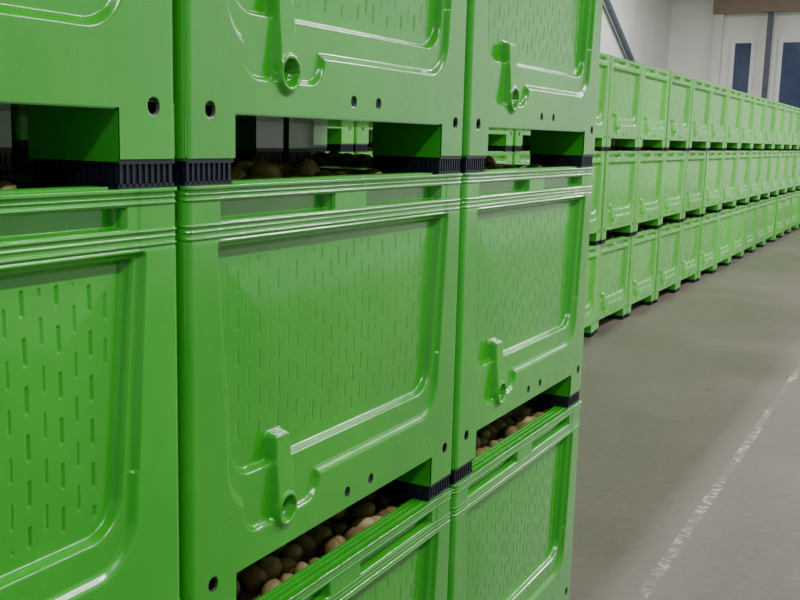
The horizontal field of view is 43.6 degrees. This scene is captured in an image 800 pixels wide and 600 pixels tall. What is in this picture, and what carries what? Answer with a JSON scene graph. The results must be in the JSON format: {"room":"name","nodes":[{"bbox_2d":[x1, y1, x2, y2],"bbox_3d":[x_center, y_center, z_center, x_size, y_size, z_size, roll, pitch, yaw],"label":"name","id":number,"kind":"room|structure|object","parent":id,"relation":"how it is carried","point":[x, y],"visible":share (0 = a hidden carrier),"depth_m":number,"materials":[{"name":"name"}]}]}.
{"room":"farm building","nodes":[
{"label":"farm building","id":0,"kind":"room"},
{"bbox_2d":[600,0,671,70],"bbox_3d":[-0.514,-3.906,14.660,0.200,6.200,35.000,6,11,28],"label":"wall","id":1,"kind":"structure","parent":0,"point":[645,24],"depth_m":26.91,"materials":[{"name":"white paint"}]},
{"bbox_2d":[569,227,799,599],"bbox_3d":[5.243,-0.087,12.067,13.500,0.202,35.400,6,11,28],"label":"floor","id":2,"kind":"structure","parent":0,"point":[672,389],"depth_m":5.52,"materials":[{"name":"concrete"}]},
{"bbox_2d":[236,487,451,599],"bbox_3d":[-0.640,0.835,2.394,1.229,0.810,1.015,6,11,28],"label":"box","id":3,"kind":"object","parent":2,"relation":"on","point":[383,545],"visible":0.28,"depth_m":2.21,"materials":[{"name":"green plastic"}]},
{"bbox_2d":[0,148,462,599],"bbox_3d":[-0.622,0.070,2.270,1.229,0.810,1.015,6,11,28],"label":"box","id":4,"kind":"object","parent":3,"relation":"on","point":[316,305],"visible":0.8,"depth_m":1.88,"materials":[{"name":"green plastic"}]},
{"bbox_2d":[0,0,466,185],"bbox_3d":[-0.603,-0.694,2.144,1.229,0.810,1.015,6,11,28],"label":"box","id":5,"kind":"object","parent":4,"relation":"on","point":[243,69],"visible":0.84,"depth_m":1.83,"materials":[{"name":"green plastic"}]},
{"bbox_2d":[447,400,580,599],"bbox_3d":[-0.163,0.705,3.262,1.229,0.810,1.015,6,11,28],"label":"box","id":6,"kind":"object","parent":2,"relation":"on","point":[512,517],"visible":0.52,"depth_m":3.01,"materials":[{"name":"green plastic"}]},
{"bbox_2d":[312,151,593,484],"bbox_3d":[-0.144,-0.060,3.138,1.229,0.810,1.015,6,11,28],"label":"box","id":7,"kind":"object","parent":6,"relation":"on","point":[524,229],"visible":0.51,"depth_m":2.79,"materials":[{"name":"green plastic"}]},
{"bbox_2d":[281,0,602,172],"bbox_3d":[-0.124,-0.824,3.012,1.229,0.810,1.015,6,11,28],"label":"box","id":8,"kind":"object","parent":7,"relation":"on","point":[531,65],"visible":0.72,"depth_m":2.72,"materials":[{"name":"green plastic"}]},
{"bbox_2d":[584,245,599,337],"bbox_3d":[0.908,-0.094,8.301,1.228,0.810,1.014,6,11,28],"label":"box","id":9,"kind":"object","parent":2,"relation":"on","point":[593,253],"visible":0.08,"depth_m":8.35,"materials":[{"name":"green plastic"}]},
{"bbox_2d":[522,146,604,245],"bbox_3d":[0.928,-0.859,8.180,1.228,0.810,1.014,6,11,28],"label":"box","id":10,"kind":"object","parent":9,"relation":"on","point":[598,161],"visible":0.05,"depth_m":8.23,"materials":[{"name":"green plastic"}]},
{"bbox_2d":[523,52,610,151],"bbox_3d":[0.949,-1.623,8.051,1.228,0.810,1.014,6,11,28],"label":"box","id":11,"kind":"object","parent":10,"relation":"on","point":[604,62],"visible":0.07,"depth_m":8.11,"materials":[{"name":"green plastic"}]},
{"bbox_2d":[594,234,630,333],"bbox_3d":[1.373,-0.226,9.180,1.228,0.810,1.014,6,11,28],"label":"box","id":12,"kind":"object","parent":2,"relation":"on","point":[614,255],"visible":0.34,"depth_m":8.95,"materials":[{"name":"green plastic"}]},
{"bbox_2d":[522,145,638,244],"bbox_3d":[1.411,-0.989,9.047,1.228,0.810,1.014,6,11,28],"label":"box","id":13,"kind":"object","parent":12,"relation":"on","point":[620,167],"visible":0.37,"depth_m":8.79,"materials":[{"name":"green plastic"}]},
{"bbox_2d":[522,56,643,150],"bbox_3d":[1.425,-1.753,8.922,1.228,0.810,1.014,6,11,28],"label":"box","id":14,"kind":"object","parent":13,"relation":"on","point":[626,76],"visible":0.3,"depth_m":8.68,"materials":[{"name":"green plastic"}]},
{"bbox_2d":[606,227,658,317],"bbox_3d":[1.853,-0.355,10.043,1.228,0.810,1.014,6,11,28],"label":"box","id":15,"kind":"object","parent":2,"relation":"on","point":[643,247],"visible":0.32,"depth_m":9.79,"materials":[{"name":"green plastic"}]},
{"bbox_2d":[610,147,665,235],"bbox_3d":[1.885,-1.118,9.910,1.228,0.810,1.014,6,11,28],"label":"box","id":16,"kind":"object","parent":15,"relation":"on","point":[650,169],"visible":0.32,"depth_m":9.67,"materials":[{"name":"green plastic"}]},
{"bbox_2d":[611,65,669,150],"bbox_3d":[1.899,-1.883,9.791,1.228,0.810,1.014,6,11,28],"label":"box","id":17,"kind":"object","parent":16,"relation":"on","point":[655,81],"visible":0.29,"depth_m":9.58,"materials":[{"name":"green plastic"}]},
{"bbox_2d":[638,222,681,303],"bbox_3d":[2.338,-0.485,10.916,1.228,0.810,1.014,6,11,28],"label":"box","id":18,"kind":"object","parent":2,"relation":"on","point":[669,235],"visible":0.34,"depth_m":10.66,"materials":[{"name":"green plastic"}]},
{"bbox_2d":[641,147,686,227],"bbox_3d":[2.350,-1.250,10.793,1.228,0.810,1.014,6,11,28],"label":"box","id":19,"kind":"object","parent":18,"relation":"on","point":[675,161],"visible":0.3,"depth_m":10.60,"materials":[{"name":"green plastic"}]},
{"bbox_2d":[615,72,692,150],"bbox_3d":[2.381,-2.012,10.655,1.228,0.810,1.014,6,11,28],"label":"box","id":20,"kind":"object","parent":19,"relation":"on","point":[680,86],"visible":0.23,"depth_m":10.42,"materials":[{"name":"green plastic"}]},
{"bbox_2d":[677,217,700,290],"bbox_3d":[2.809,-0.615,11.782,1.228,0.810,1.014,6,11,28],"label":"box","id":21,"kind":"object","parent":2,"relation":"on","point":[691,226],"visible":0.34,"depth_m":11.57,"materials":[{"name":"green plastic"}]},
{"bbox_2d":[668,148,705,221],"bbox_3d":[2.829,-1.380,11.658,1.228,0.810,1.014,6,11,28],"label":"box","id":22,"kind":"object","parent":21,"relation":"on","point":[695,160],"visible":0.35,"depth_m":11.44,"materials":[{"name":"green plastic"}]},
{"bbox_2d":[642,78,712,150],"bbox_3d":[2.864,-2.143,11.529,1.228,0.810,1.014,6,11,28],"label":"box","id":23,"kind":"object","parent":22,"relation":"on","point":[701,90],"visible":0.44,"depth_m":11.31,"materials":[{"name":"green plastic"}]},
{"bbox_2d":[696,212,718,281],"bbox_3d":[3.295,-0.745,12.648,1.228,0.810,1.014,6,11,28],"label":"box","id":24,"kind":"object","parent":2,"relation":"on","point":[709,222],"visible":0.29,"depth_m":12.40,"materials":[{"name":"green plastic"}]},
{"bbox_2d":[701,150,723,216],"bbox_3d":[3.315,-1.509,12.521,1.228,0.810,1.014,6,11,28],"label":"box","id":25,"kind":"object","parent":24,"relation":"on","point":[710,203],"visible":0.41,"depth_m":12.29,"materials":[{"name":"green plastic"}]},
{"bbox_2d":[669,84,728,150],"bbox_3d":[3.334,-2.273,12.396,1.228,0.810,1.014,6,11,28],"label":"box","id":26,"kind":"object","parent":25,"relation":"on","point":[719,101],"visible":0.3,"depth_m":12.22,"materials":[{"name":"green plastic"}]},
{"bbox_2d":[714,208,733,272],"bbox_3d":[3.771,-0.875,13.518,1.228,0.810,1.014,6,11,28],"label":"box","id":27,"kind":"object","parent":2,"relation":"on","point":[725,220],"visible":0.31,"depth_m":13.31,"materials":[{"name":"green plastic"}]},
{"bbox_2d":[719,150,737,211],"bbox_3d":[3.793,-1.639,13.393,1.228,0.810,1.014,6,11,28],"label":"box","id":28,"kind":"object","parent":27,"relation":"on","point":[730,158],"visible":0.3,"depth_m":13.20,"materials":[{"name":"green plastic"}]},
{"bbox_2d":[723,89,742,150],"bbox_3d":[3.813,-2.403,13.265,1.228,0.810,1.014,6,11,28],"label":"box","id":29,"kind":"object","parent":28,"relation":"on","point":[734,105],"visible":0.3,"depth_m":13.07,"materials":[{"name":"green plastic"}]},
{"bbox_2d":[729,205,745,264],"bbox_3d":[4.245,-1.005,14.388,1.228,0.810,1.014,6,11,28],"label":"box","id":30,"kind":"object","parent":2,"relation":"on","point":[739,212],"visible":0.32,"depth_m":14.19,"materials":[{"name":"green plastic"}]},
{"bbox_2d":[734,150,750,207],"bbox_3d":[4.268,-1.769,14.258,1.228,0.810,1.014,6,11,28],"label":"box","id":31,"kind":"object","parent":30,"relation":"on","point":[743,164],"visible":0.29,"depth_m":14.07,"materials":[{"name":"green plastic"}]},
{"bbox_2d":[738,93,755,150],"bbox_3d":[4.292,-2.533,14.136,1.228,0.810,1.014,6,11,28],"label":"box","id":32,"kind":"object","parent":31,"relation":"on","point":[748,102],"visible":0.26,"depth_m":13.95,"materials":[{"name":"green plastic"}]},
{"bbox_2d":[742,202,757,257],"bbox_3d":[4.722,-1.136,15.262,1.228,0.810,1.014,6,11,28],"label":"box","id":33,"kind":"object","parent":2,"relation":"on","point":[751,208],"visible":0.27,"depth_m":15.08,"materials":[{"name":"green plastic"}]},
{"bbox_2d":[746,150,762,204],"bbox_3d":[4.751,-1.899,15.131,1.228,0.810,1.014,6,11,28],"label":"box","id":34,"kind":"object","parent":33,"relation":"on","point":[756,156],"visible":0.25,"depth_m":14.93,"materials":[{"name":"green plastic"}]},
{"bbox_2d":[751,96,766,150],"bbox_3d":[4.767,-2.664,15.009,1.228,0.810,1.014,6,11,28],"label":"box","id":35,"kind":"object","parent":34,"relation":"on","point":[760,103],"visible":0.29,"depth_m":14.85,"materials":[{"name":"green plastic"}]},
{"bbox_2d":[753,199,767,251],"bbox_3d":[5.199,-1.266,16.128,1.228,0.810,1.014,6,11,28],"label":"box","id":36,"kind":"object","parent":2,"relation":"on","point":[762,205],"visible":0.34,"depth_m":15.94,"materials":[{"name":"green plastic"}]},
{"bbox_2d":[758,151,772,201],"bbox_3d":[5.224,-2.029,15.998,1.228,0.810,1.014,6,11,28],"label":"box","id":37,"kind":"object","parent":36,"relation":"on","point":[766,155],"visible":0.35,"depth_m":15.84,"materials":[{"name":"green plastic"}]},
{"bbox_2d":[762,99,776,150],"bbox_3d":[5.245,-2.794,15.877,1.228,0.810,1.014,6,11,28],"label":"box","id":38,"kind":"object","parent":37,"relation":"on","point":[770,114],"visible":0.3,"depth_m":15.70,"materials":[{"name":"green plastic"}]},
{"bbox_2d":[761,12,773,98],"bbox_3d":[10.268,-5.401,28.276,0.140,5.300,0.150,6,11,28],"label":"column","id":39,"kind":"structure","parent":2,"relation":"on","point":[770,20],"depth_m":27.97,"materials":[{"name":"metal"}]},
{"bbox_2d":[764,197,776,245],"bbox_3d":[5.673,-1.396,17.001,1.228,0.810,1.014,6,11,28],"label":"box","id":40,"kind":"object","parent":2,"relation":"on","point":[771,208],"visible":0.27,"depth_m":16.84,"materials":[{"name":"green plastic"}]},
{"bbox_2d":[768,151,780,198],"bbox_3d":[5.695,-2.160,16.872,1.228,0.810,1.014,6,11,28],"label":"box","id":41,"kind":"object","parent":40,"relation":"on","point":[776,155],"visible":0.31,"depth_m":16.74,"materials":[{"name":"green plastic"}]},
{"bbox_2d":[772,102,785,150],"bbox_3d":[5.726,-2.923,16.741,1.228,0.810,1.014,6,11,28],"label":"box","id":42,"kind":"object","parent":41,"relation":"on","point":[780,107],"visible":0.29,"depth_m":16.57,"materials":[{"name":"green plastic"}]},
{"bbox_2d":[773,194,785,241],"bbox_3d":[6.168,-1.525,17.861,1.228,0.810,1.014,6,11,28],"label":"box","id":43,"kind":"object","parent":2,"relation":"on","point":[781,199],"visible":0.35,"depth_m":17.61,"materials":[{"name":"green plastic"}]},
{"bbox_2d":[777,151,788,196],"bbox_3d":[6.168,-2.290,17.741,1.228,0.810,1.014,6,11,28],"label":"box","id":44,"kind":"object","parent":43,"relation":"on","point":[784,154],"visible":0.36,"depth_m":17.59,"materials":[{"name":"green plastic"}]},
{"bbox_2d":[782,104,793,150],"bbox_3d":[6.205,-3.053,17.610,1.228,0.810,1.014,6,11,28],"label":"box","id":45,"kind":"object","parent":44,"relation":"on","point":[789,111],"visible":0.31,"depth_m":17.45,"materials":[{"name":"green plastic"}]},
{"bbox_2d":[783,192,793,234],"bbox_3d":[6.636,-1.655,18.728,1.228,0.810,1.014,6,11,28],"label":"box","id":46,"kind":"object","parent":2,"relation":"on","point":[789,196],"visible":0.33,"depth_m":18.61,"materials":[{"name":"green plastic"}]},
{"bbox_2d":[785,151,796,193],"bbox_3d":[6.650,-2.420,18.608,1.228,0.810,1.014,6,11,28],"label":"box","id":47,"kind":"object","parent":46,"relation":"on","point":[792,154],"visible":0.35,"depth_m":18.46,"materials":[{"name":"green plastic"}]},
{"bbox_2d":[790,107,799,150],"bbox_3d":[6.678,-3.184,18.482,1.228,0.810,1.014,6,11,28],"label":"box","id":48,"kind":"object","parent":47,"relation":"on","point":[796,115],"visible":0.23,"depth_m":18.34,"materials":[{"name":"green plastic"}]},
{"bbox_2d":[790,191,799,230],"bbox_3d":[7.110,-1.786,19.604,1.228,0.810,1.014,6,11,28],"label":"box","id":49,"kind":"object","parent":2,"relation":"on","point":[796,195],"visible":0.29,"depth_m":19.47,"materials":[{"name":"green plastic"}]},
{"bbox_2d":[793,151,799,191],"bbox_3d":[7.137,-2.549,19.472,1.228,0.810,1.014,6,11,28],"label":"box","id":50,"kind":"object","parent":49,"relation":"on","point":[797,167],"visible":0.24,"depth_m":19.11,"materials":[{"name":"green plastic"}]},
{"bbox_2d":[797,126,799,150],"bbox_3d":[7.161,-3.312,19.343,1.228,0.810,1.014,6,11,28],"label":"box","id":51,"kind":"object","parent":50,"relation":"on","point":[798,149],"visible":0.02,"depth_m":18.70,"materials":[{"name":"green plastic"}]},
{"bbox_2d":[796,198,799,229],"bbox_3d":[7.597,-1.914,20.464,1.228,0.810,1.014,6,11,28],"label":"box","id":52,"kind":"object","parent":2,"relation":"on","point":[798,220],"visible":0.12,"depth_m":19.81,"materials":[{"name":"green plastic"}]},
{"bbox_3d":[-1.118,0.965,1.525,1.222,0.810,1.007,6,11,28],"label":"box","id":53,"kind":"object","parent":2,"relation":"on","visible":0},
{"bbox_2d":[0,176,179,599],"bbox_3d":[-1.099,0.200,1.401,1.229,0.810,1.015,6,11,28],"label":"box","id":54,"kind":"object","parent":53,"relation":"on","point":[89,487],"visible":1,"depth_m":1.40,"materials":[{"name":"green plastic"}]},
{"bbox_2d":[0,0,174,188],"bbox_3d":[-1.081,-0.564,1.275,1.229,0.810,1.015,6,11,28],"label":"box","id":55,"kind":"object","parent":54,"relation":"on","point":[93,79],"visible":1,"depth_m":1.38,"materials":[{"name":"green plastic"}]},
{"bbox_3d":[-1.477,0.556,3.958,1.222,0.810,1.007,6,11,28],"label":"box","id":56,"kind":"object","parent":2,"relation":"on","visible":0},
{"bbox_3d":[-1.458,-0.208,3.834,1.222,0.810,1.007,6,11,28],"label":"box","id":57,"kind":"object","parent":56,"relation":"on","visible":0},
{"bbox_2d":[11,116,27,150],"bbox_3d":[-1.454,-0.974,3.712,1.228,0.810,1.014,6,11,28],"label":"box","id":58,"kind":"object","parent":57,"relation":"on","point":[19,124],"visible":0.02,"depth_m":3.07,"materials":[{"name":"green plastic"}]},
{"bbox_3d":[-0.997,0.426,4.825,1.222,0.810,1.007,6,11,28],"label":"box","id":59,"kind":"object","parent":2,"relation":"on","visible":0},
{"bbox_3d":[-0.988,-0.339,4.707,1.222,0.810,1.007,6,11,28],"label":"box","id":60,"kind":"object","parent":59,"relation":"on","visible":0},
{"bbox_2d":[326,127,353,151],"bbox_3d":[-0.969,-1.104,4.585,1.228,0.810,1.014,6,11,28],"label":"box","id":61,"kind":"object","parent":60,"relation":"on","point":[339,139],"visible":0.03,"depth_m":4.71,"materials":[{"name":"green plastic"}]},
{"bbox_3d":[-0.525,0.296,5.694,1.222,0.810,1.007,6,11,28],"label":"box","id":62,"kind":"object","parent":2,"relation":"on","visible":0},
{"bbox_2d":[354,146,372,156],"bbox_3d":[-0.502,-0.468,5.570,1.228,0.810,1.014,6,11,28],"label":"box","id":63,"kind":"object","parent":62,"relation":"on","point":[369,149],"visible":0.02,"depth_m":4.90,"materials":[{"name":"green plastic"}]},
{"bbox_2d":[353,127,372,151],"bbox_3d":[-0.494,-1.233,5.447,1.228,0.810,1.014,6,11,28],"label":"box","id":64,"kind":"object","parent":63,"relation":"on","point":[361,135],"visible":0.02,"depth_m":4.84,"materials":[{"name":"green plastic"}]},
{"bbox_3d":[-0.057,0.165,6.571,1.222,0.810,1.007,6,11,28],"label":"box","id":65,"kind":"object","parent":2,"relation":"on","visible":0},
{"bbox_2d":[486,151,512,163],"bbox_3d":[-0.030,-0.600,6.445,1.228,0.810,1.014,6,11,28],"label":"box","id":66,"kind":"object","parent":65,"relation":"on","point":[502,157],"visible":0.02,"depth_m":6.40,"materials":[{"name":"green plastic"}]},
{"bbox_2d":[367,130,512,151],"bbox_3d":[-0.013,-1.364,6.319,1.228,0.810,1.014,6,11,28],"label":"box","id":67,"kind":"object","parent":66,"relation":"on","point":[497,140],"visible":0.02,"depth_m":6.44,"materials":[{"name":"green plastic"}]},
{"bbox_3d":[0.436,0.036,7.434,1.222,0.810,1.007,6,11,28],"label":"box","id":68,"kind":"object","parent":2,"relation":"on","visible":0},
{"bbox_2d":[512,147,529,164],"bbox_3d":[0.452,-0.729,7.311,1.228,0.810,1.014,6,11,28],"label":"box","id":69,"kind":"object","parent":68,"relation":"on","point":[523,157],"visible":0.03,"depth_m":6.69,"materials":[{"name":"green plastic"}]},
{"bbox_2d":[512,131,530,151],"bbox_3d":[0.472,-1.493,7.186,1.228,0.810,1.014,6,11,28],"label":"box","id":70,"kind":"object","parent":69,"relation":"on","point":[517,135],"visible":0.02,"depth_m":6.58,"materials":[{"name":"green plastic"}]},
{"bbox_2d":[668,0,799,100],"bbox_3d":[13.732,-5.532,26.841,13.100,6.200,0.200,6,11,28],"label":"wall","id":71,"kind":"structure","parent":0,"point":[692,21],"depth_m":28.96,"materials":[{"name":"white paint"}]},
{"bbox_2d":[710,14,724,85],"bbox_3d":[9.124,-6.013,29.043,0.250,6.200,0.250,6,11,28],"label":"pilaster","id":72,"kind":"object","parent":71,"relation":"attached to","point":[719,19],"depth_m":28.74,"materials":[{"name":"white paint"}]},
{"bbox_2d":[728,39,735,88],"bbox_3d":[9.551,-6.575,28.828,0.110,1.820,0.070,6,11,28],"label":"frame","id":73,"kind":"object","parent":71,"relation":"attached to","point":[732,55],"visible":0.64,"depth_m":28.76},
{"bbox_2d":[732,43,751,93],"bbox_3d":[9.806,-6.550,28.712,0.450,1.600,0.025,6,11,28],"label":"glass","id":74,"kind":"object","parent":71,"relation":"attached to","point":[742,57],"visible":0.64,"depth_m":28.68,"materials":[{"name":"blue glass"}]},
{"bbox_2d":[735,39,751,42],"bbox_3d":[9.819,-7.391,28.559,0.450,0.110,0.070,6,11,28],"label":"frame","id":75,"kind":"object","parent":71,"relation":"attached to","point":[737,40],"visible":1,"depth_m":28.52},
{"bbox_2d":[748,39,755,94],"bbox_3d":[10.043,-6.519,28.566,0.110,1.820,0.070,6,11,28],"label":"frame","id":76,"kind":"object","parent":71,"relation":"attached to","point":[753,46],"visible":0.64,"depth_m":28.51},
{"bbox_2d":[774,38,783,101],"bbox_3d":[10.689,-6.298,28.244,0.110,2.120,0.070,6,11,28],"label":"frame","id":77,"kind":"object","parent":71,"relation":"attached to","point":[780,51],"visible":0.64,"depth_m":28.18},
{"bbox_2d":[778,42,799,107],"bbox_3d":[11.317,-6.229,27.929,1.300,1.900,0.025,6,11,28],"label":"glass","id":78,"kind":"object","parent":71,"relation":"attached to","point":[789,91],"visible":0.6,"depth_m":28.09,"materials":[{"name":"blue glass"}]},
{"bbox_2d":[783,38,799,41],"bbox_3d":[11.334,-7.219,27.752,1.300,0.110,0.070,6,11,28],"label":"frame","id":79,"kind":"object","parent":71,"relation":"attached to","point":[785,39],"visible":1,"depth_m":27.92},
{"bbox_3d":[5.408,-6.400,11.031,13.500,0.200,35.400,6,11,28],"label":"ceiling","id":80,"kind":"structure","parent":0,"visible":0},
{"bbox_2d":[603,0,634,61],"bbox_3d":[5.349,-6.726,24.596,0.100,3.467,6.858,6,11,28],"label":"brace","id":81,"kind":"object","parent":80,"relation":"attached to","point":[608,5],"visible":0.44,"depth_m":24.64,"materials":[{"name":"grey metal"}]},
{"bbox_2d":[713,0,799,13],"bbox_3d":[14.145,-8.019,25.695,11.800,0.900,0.250,6,11,28],"label":"roof beam","id":82,"kind":"structure","parent":80,"relation":"attached to","point":[720,6],"depth_m":27.89,"materials":[{"name":"brown paint"}]}
]}

